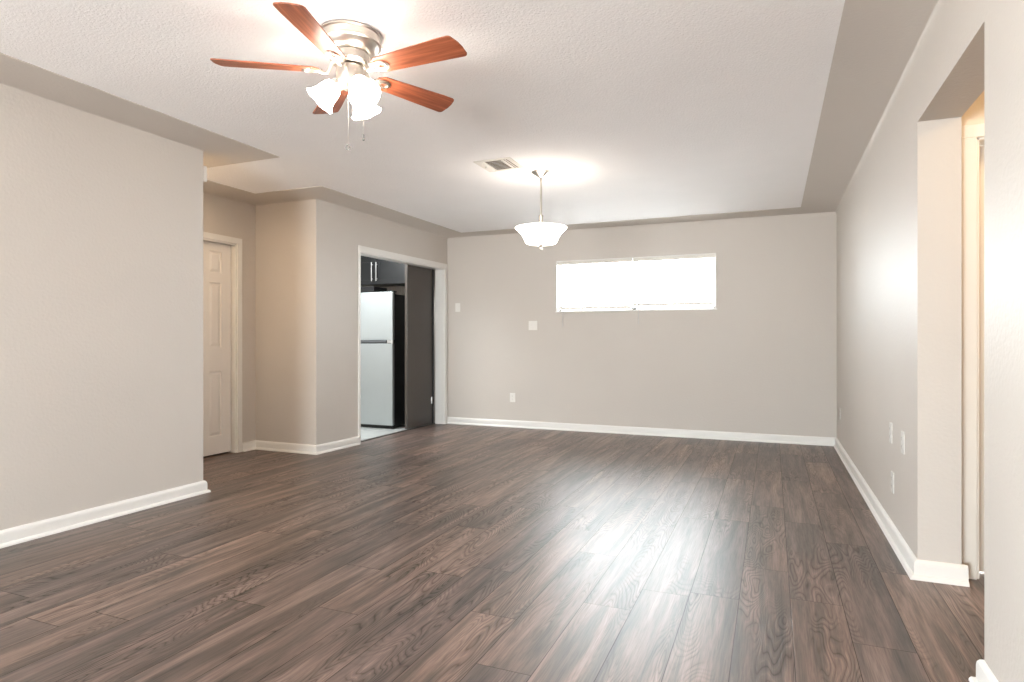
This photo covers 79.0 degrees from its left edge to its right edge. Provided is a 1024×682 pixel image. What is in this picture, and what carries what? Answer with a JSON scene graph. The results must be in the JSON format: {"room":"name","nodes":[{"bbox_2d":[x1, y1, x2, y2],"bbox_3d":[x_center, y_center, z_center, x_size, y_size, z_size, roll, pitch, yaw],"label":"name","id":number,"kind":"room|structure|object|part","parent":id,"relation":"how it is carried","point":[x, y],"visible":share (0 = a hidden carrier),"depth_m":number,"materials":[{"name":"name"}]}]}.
{"room":"empty living room","nodes":[
{"label":"empty living room","id":0,"kind":"room"},
{"bbox_2d":[0,85,202,529],"bbox_3d":[-4.263,-0.145,1.210,1.202,2.490,7.638,0,0,23],"label":"wall","id":1,"kind":"structure","parent":0,"point":[101,220],"depth_m":3.75,"materials":[{"name":"paint"}]},
{"bbox_2d":[0,480,210,548],"bbox_3d":[-4.035,1.056,1.507,1.081,0.087,8.063,0,0,23],"label":"baseboard","id":2,"kind":"structure","parent":1,"relation":"attached to","point":[35,530],"depth_m":3.76,"materials":[{"name":"white wood"}]},
{"bbox_2d":[203,166,206,182],"bbox_3d":[-2.295,-1.212,4.547,0.140,0.116,0.040,0,0,23],"label":"door chime","id":3,"kind":"object","parent":1,"relation":"attached to","point":[204,167],"visible":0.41,"depth_m":4.52,"materials":[{"name":"plastic"}]},
{"bbox_2d":[0,0,948,239],"bbox_3d":[-1.352,-1.339,2.241,5.465,0.108,11.490,0,0,23],"label":"ceiling border","id":4,"kind":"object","parent":1,"relation":"attached to","point":[879,45],"depth_m":3.85,"materials":[{"name":"paint"}]},
{"bbox_2d":[203,193,254,442],"bbox_3d":[-2.935,-0.145,5.689,0.120,2.490,1.652,0,0,23],"label":"wall","id":5,"kind":"structure","parent":0,"point":[221,216],"depth_m":6.20,"materials":[{"name":"paint"}]},
{"bbox_2d":[203,241,230,456],"bbox_3d":[-2.854,0.078,5.799,0.105,2.008,0.607,0,0,23],"label":"door","id":6,"kind":"structure","parent":5,"relation":"in","point":[216,257],"depth_m":5.92,"materials":[{"name":"paint"}]},
{"bbox_2d":[203,232,241,452],"bbox_3d":[-2.875,0.049,5.813,0.136,2.103,0.769,0,0,23],"label":"trim","id":7,"kind":"structure","parent":5,"relation":"attached to","point":[235,243],"depth_m":6.09,"materials":[{"name":"white wood"}]},
{"bbox_2d":[255,200,446,444],"bbox_3d":[-1.735,-0.145,7.291,0.774,2.490,2.500,0,0,25],"label":"wall","id":8,"kind":"structure","parent":0,"point":[306,252],"depth_m":6.21,"materials":[{"name":"paint"}]},
{"bbox_2d":[242,436,359,454],"bbox_3d":[-2.093,1.056,6.188,1.147,0.087,0.523,0,0,-15],"label":"baseboard","id":9,"kind":"structure","parent":8,"relation":"attached to","point":[353,441],"depth_m":6.18,"materials":[{"name":"white wood"}]},
{"bbox_2d":[358,245,447,443],"bbox_3d":[-1.300,0.045,7.440,0.141,2.110,1.826,0,0,25],"label":"trim","id":10,"kind":"structure","parent":8,"relation":"attached to","point":[441,269],"depth_m":8.18,"materials":[{"name":"white wood"}]},
{"bbox_2d":[405,264,433,428],"bbox_3d":[-1.175,0.014,7.929,0.050,2.148,0.630,0,0,23],"label":"door","id":11,"kind":"structure","parent":8,"relation":"in","point":[419,281],"depth_m":7.90,"materials":[{"name":"wood"}]},
{"bbox_2d":[0,0,844,232],"bbox_3d":[-1.569,-1.495,2.337,9.500,0.210,11.900,0,0,23],"label":"ceiling","id":12,"kind":"structure","parent":0,"point":[633,109],"depth_m":3.46,"materials":[{"name":"white paint"}]},
{"bbox_2d":[210,2,466,150],"bbox_3d":[-0.702,-1.124,2.813,1.094,0.532,1.130,0,0,23],"label":"ceiling fan","id":13,"kind":"object","parent":12,"relation":"hanging from","point":[350,46],"visible":1,"depth_m":2.75,"materials":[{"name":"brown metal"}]},
{"bbox_3d":[-1.091,-1.223,2.768,0.450,0.006,0.136,0,12,-10],"label":"blade","id":14,"kind":"part","parent":13,"relation":"part of","materials":[{"name":"brown wood"}]},
{"bbox_3d":[-0.787,-1.223,2.474,0.136,0.006,0.450,12,2,8],"label":"blade","id":15,"kind":"part","parent":13,"relation":"part of","materials":[{"name":"brown wood"}]},
{"bbox_3d":[-0.858,-1.105,2.800,0.144,0.144,0.138,0,0,23],"label":"lamp shade","id":16,"kind":"part","parent":13,"relation":"part of","materials":[{"name":"white glass"}]},
{"bbox_3d":[-0.904,-1.223,3.148,0.136,0.006,0.450,-13,6,-27],"label":"blade","id":17,"kind":"part","parent":13,"relation":"part of","materials":[{"name":"brown wood"}]},
{"bbox_2d":[332,77,340,88],"bbox_3d":[-0.797,-1.165,2.817,0.057,0.058,0.054,0,0,23],"label":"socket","id":18,"kind":"object","parent":13,"relation":"attached to","point":[336,82],"depth_m":2.79,"materials":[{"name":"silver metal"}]},
{"bbox_3d":[-0.669,-1.119,2.750,0.070,0.076,0.060,0,0,23],"label":"bulb","id":19,"kind":"part","parent":13,"relation":"part of","materials":[{"name":"white glass"}]},
{"bbox_3d":[-0.660,-1.105,2.734,0.145,0.144,0.139,0,0,23],"label":"lamp shade","id":20,"kind":"part","parent":13,"relation":"part of","materials":[{"name":"white glass"}]},
{"bbox_3d":[-0.700,-1.105,2.941,0.141,0.144,0.145,0,0,23],"label":"lamp shade","id":21,"kind":"part","parent":13,"relation":"part of","materials":[{"name":"white glass"}]},
{"bbox_3d":[-0.485,-1.223,3.088,0.136,0.006,0.450,-17,-11,43],"label":"blade","id":22,"kind":"part","parent":13,"relation":"part of","materials":[{"name":"brown wood"}]},
{"bbox_3d":[-0.413,-1.223,2.671,0.450,0.006,0.136,0,-12,26],"label":"blade","id":23,"kind":"part","parent":13,"relation":"part of","materials":[{"name":"brown wood"}]},
{"bbox_2d":[473,157,523,171],"bbox_3d":[-0.101,-1.380,4.907,0.307,0.020,0.305,0,0,23],"label":"ceiling vent","id":24,"kind":"object","parent":12,"relation":"in","point":[500,164],"visible":1,"depth_m":4.90,"materials":[{"name":"metal"}]},
{"bbox_2d":[515,169,566,249],"bbox_3d":[0.240,-1.065,5.128,0.429,0.650,0.429,0,0,23],"label":"pendant lamp","id":25,"kind":"object","parent":12,"relation":"hanging from","point":[540,234],"visible":1,"depth_m":5.02,"materials":[{"name":"white glass"}]},
{"bbox_3d":[0.240,-1.145,5.128,0.038,0.390,0.038,0,0,23],"label":"stem","id":26,"kind":"part","parent":25,"relation":"part of","materials":[{"name":"silver metal"}]},
{"bbox_3d":[0.240,-0.861,5.128,0.429,0.141,0.429,0,0,23],"label":"lamp shade","id":27,"kind":"part","parent":25,"relation":"part of","materials":[{"name":"white glass"}]},
{"bbox_2d":[0,422,983,681],"bbox_3d":[-1.569,1.150,2.337,9.300,0.100,11.800,0,0,23],"label":"floor","id":28,"kind":"structure","parent":0,"point":[434,552],"depth_m":2.90,"materials":[{"name":"brown wood"}]},
{"bbox_2d":[361,291,404,427],"bbox_3d":[-1.687,0.238,8.140,0.739,1.713,0.698,0,0,23],"label":"refrigerator","id":29,"kind":"object","parent":28,"relation":"on","point":[382,313],"visible":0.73,"depth_m":7.79,"materials":[{"name":"silver metal"}]},
{"bbox_2d":[361,286,386,292],"bbox_3d":[-1.933,-0.642,8.301,0.424,0.125,0.304,0,0,23],"label":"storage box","id":30,"kind":"object","parent":29,"relation":"on","point":[370,288],"visible":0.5,"depth_m":8.14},
{"bbox_3d":[-1.933,-0.690,8.301,0.424,0.030,0.304,0,0,23],"label":"lid","id":31,"kind":"part","parent":30,"relation":"part of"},
{"bbox_3d":[-1.847,0.015,7.860,0.630,0.038,0.058,0,0,23],"label":"handle","id":32,"kind":"part","parent":29,"relation":"part of","materials":[{"name":"grey metal"}]},
{"bbox_3d":[-1.811,0.546,7.850,0.735,1.017,0.052,0,0,23],"label":"door","id":33,"kind":"part","parent":29,"relation":"part of","materials":[{"name":"silver metal"}]},
{"bbox_3d":[-1.811,-0.305,7.850,0.735,0.598,0.052,0,0,23],"label":"freezer door","id":34,"kind":"part","parent":29,"relation":"part of","materials":[{"name":"silver metal"}]},
{"bbox_2d":[361,423,434,441],"bbox_3d":[-1.365,1.097,7.445,0.040,0.007,1.731,0,0,23],"label":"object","id":35,"kind":"structure","parent":28,"relation":"on","point":[431,423],"depth_m":7.39,"materials":[{"name":"brown wood"}]},
{"bbox_2d":[383,216,836,437],"bbox_3d":[0.679,-0.145,7.706,9.500,2.490,0.160,0,0,23],"label":"wall","id":36,"kind":"structure","parent":0,"point":[764,361],"depth_m":7.19,"materials":[{"name":"paint"}]},
{"bbox_2d":[361,256,404,286],"bbox_3d":[-1.774,-0.977,8.440,1.415,0.460,0.372,0,0,23],"label":"upper cabinet","id":37,"kind":"object","parent":36,"relation":"attached to","point":[375,272],"visible":0.43,"depth_m":8.28,"materials":[{"name":"grey wood"}]},
{"bbox_3d":[-2.145,-0.929,8.444,0.687,0.356,0.019,0,0,23],"label":"door","id":38,"kind":"part","parent":37,"relation":"part of","materials":[{"name":"grey wood"}]},
{"bbox_3d":[-1.506,-0.929,8.176,0.687,0.356,0.019,0,0,23],"label":"door","id":39,"kind":"part","parent":37,"relation":"part of","materials":[{"name":"grey wood"}]},
{"bbox_2d":[455,303,459,311],"bbox_3d":[-0.717,-0.435,8.196,0.072,0.115,0.014,0,0,23],"label":"light switch","id":40,"kind":"object","parent":36,"relation":"attached to","point":[457,305],"visible":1,"depth_m":8.20,"materials":[{"name":"plastic"}]},
{"bbox_2d":[510,393,514,401],"bbox_3d":[0.007,0.725,7.896,0.072,0.115,0.009,0,0,23],"label":"power outlet","id":41,"kind":"object","parent":36,"relation":"attached to","point":[512,395],"visible":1,"depth_m":7.89,"materials":[{"name":"plastic"}]},
{"bbox_2d":[529,321,536,329],"bbox_3d":[0.261,-0.188,7.787,0.116,0.115,0.014,0,0,23],"label":"light switch","id":42,"kind":"object","parent":36,"relation":"attached to","point":[532,324],"visible":1,"depth_m":7.79,"materials":[{"name":"plastic"}]},
{"bbox_2d":[555,253,716,312],"bbox_3d":[1.440,-0.662,7.370,1.900,0.634,0.152,0,0,23],"label":"window","id":43,"kind":"structure","parent":36,"relation":"in","point":[558,269],"depth_m":7.40,"materials":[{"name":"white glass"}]},
{"bbox_2d":[558,258,632,326],"bbox_3d":[0.990,-0.572,7.506,0.922,0.803,0.069,0,0,23],"label":"window blind","id":44,"kind":"object","parent":43,"relation":"attached to","point":[619,261],"visible":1,"depth_m":7.51,"materials":[{"name":"plastic"}]},
{"bbox_3d":[0.694,-0.663,7.631,0.002,0.556,0.001,0,0,-13],"label":"ladder cord","id":45,"kind":"part","parent":44,"relation":"part of","materials":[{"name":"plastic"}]},
{"bbox_3d":[0.996,-0.398,7.519,0.912,0.034,0.024,0,0,23],"label":"rail","id":46,"kind":"part","parent":44,"relation":"part of","materials":[{"name":"plastic"}]},
{"bbox_3d":[1.432,-0.353,7.351,1.900,0.016,0.112,0,0,23],"label":"sill","id":47,"kind":"part","parent":43,"relation":"part of","materials":[{"name":"white wood"}]},
{"bbox_2d":[633,254,714,323],"bbox_3d":[1.853,-0.582,7.144,0.924,0.783,0.069,0,0,23],"label":"window blind","id":48,"kind":"object","parent":43,"relation":"attached to","point":[701,257],"visible":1,"depth_m":7.15,"materials":[{"name":"plastic"}]},
{"bbox_3d":[1.859,-0.420,7.158,0.914,0.034,0.024,0,0,23],"label":"rail","id":49,"kind":"part","parent":48,"relation":"part of","materials":[{"name":"plastic"}]},
{"bbox_2d":[447,417,834,445],"bbox_3d":[1.258,1.056,7.358,4.605,0.087,0.034,0,0,23],"label":"baseboard","id":50,"kind":"structure","parent":36,"relation":"attached to","point":[720,435],"depth_m":7.20,"materials":[{"name":"white wood"}]},
{"bbox_2d":[837,0,1023,681],"bbox_3d":[1.218,-0.145,1.084,0.170,2.490,11.640,0,0,23],"label":"wall","id":51,"kind":"structure","parent":0,"point":[899,223],"depth_m":2.84,"materials":[{"name":"paint"}]},
{"bbox_2d":[889,422,892,443],"bbox_3d":[2.136,0.520,3.507,0.009,0.115,0.072,0,0,23],"label":"power outlet","id":52,"kind":"object","parent":51,"relation":"attached to","point":[890,423],"visible":1,"depth_m":3.49,"materials":[{"name":"white plastic"}]},
{"bbox_2d":[891,471,893,493],"bbox_3d":[2.117,0.789,3.461,0.009,0.115,0.072,0,0,23],"label":"power outlet","id":53,"kind":"object","parent":51,"relation":"attached to","point":[892,473],"visible":1,"depth_m":3.44,"materials":[{"name":"white plastic"}]},
{"bbox_2d":[833,438,969,586],"bbox_3d":[2.699,1.056,4.635,0.226,0.087,3.944,0,0,23],"label":"baseboard","id":54,"kind":"structure","parent":51,"relation":"attached to","point":[916,569],"depth_m":3.09,"materials":[{"name":"white wood"}]},
{"bbox_2d":[901,431,904,454],"bbox_3d":[2.002,0.523,3.187,0.009,0.115,0.072,0,0,23],"label":"power outlet","id":55,"kind":"object","parent":51,"relation":"attached to","point":[902,432],"visible":1,"depth_m":3.16,"materials":[{"name":"white plastic"}]},
{"bbox_2d":[968,659,998,681],"bbox_3d":[0.292,1.056,-1.083,0.204,0.087,6.629,0,0,23],"label":"baseboard","id":56,"kind":"structure","parent":51,"relation":"attached to","point":[984,673],"depth_m":1.94,"materials":[{"name":"white wood"}]},
{"bbox_2d":[962,91,983,137],"bbox_3d":[2.795,-0.145,2.673,1.510,2.490,0.140,0,0,23],"label":"wall","id":57,"kind":"structure","parent":0,"point":[974,114],"depth_m":2.87,"materials":[{"name":"paint"}]},
{"bbox_2d":[962,123,983,579],"bbox_3d":[2.532,0.052,2.774,0.912,2.095,0.156,0,0,23],"label":"trim","id":58,"kind":"structure","parent":57,"relation":"attached to","point":[971,141],"depth_m":2.87,"materials":[{"name":"paint"}]},
{"bbox_2d":[979,146,983,571],"bbox_3d":[2.550,0.086,2.816,0.764,2.011,0.035,0,0,23],"label":"door","id":59,"kind":"structure","parent":57,"relation":"in","point":[981,148],"depth_m":2.94,"materials":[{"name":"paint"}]}
]}

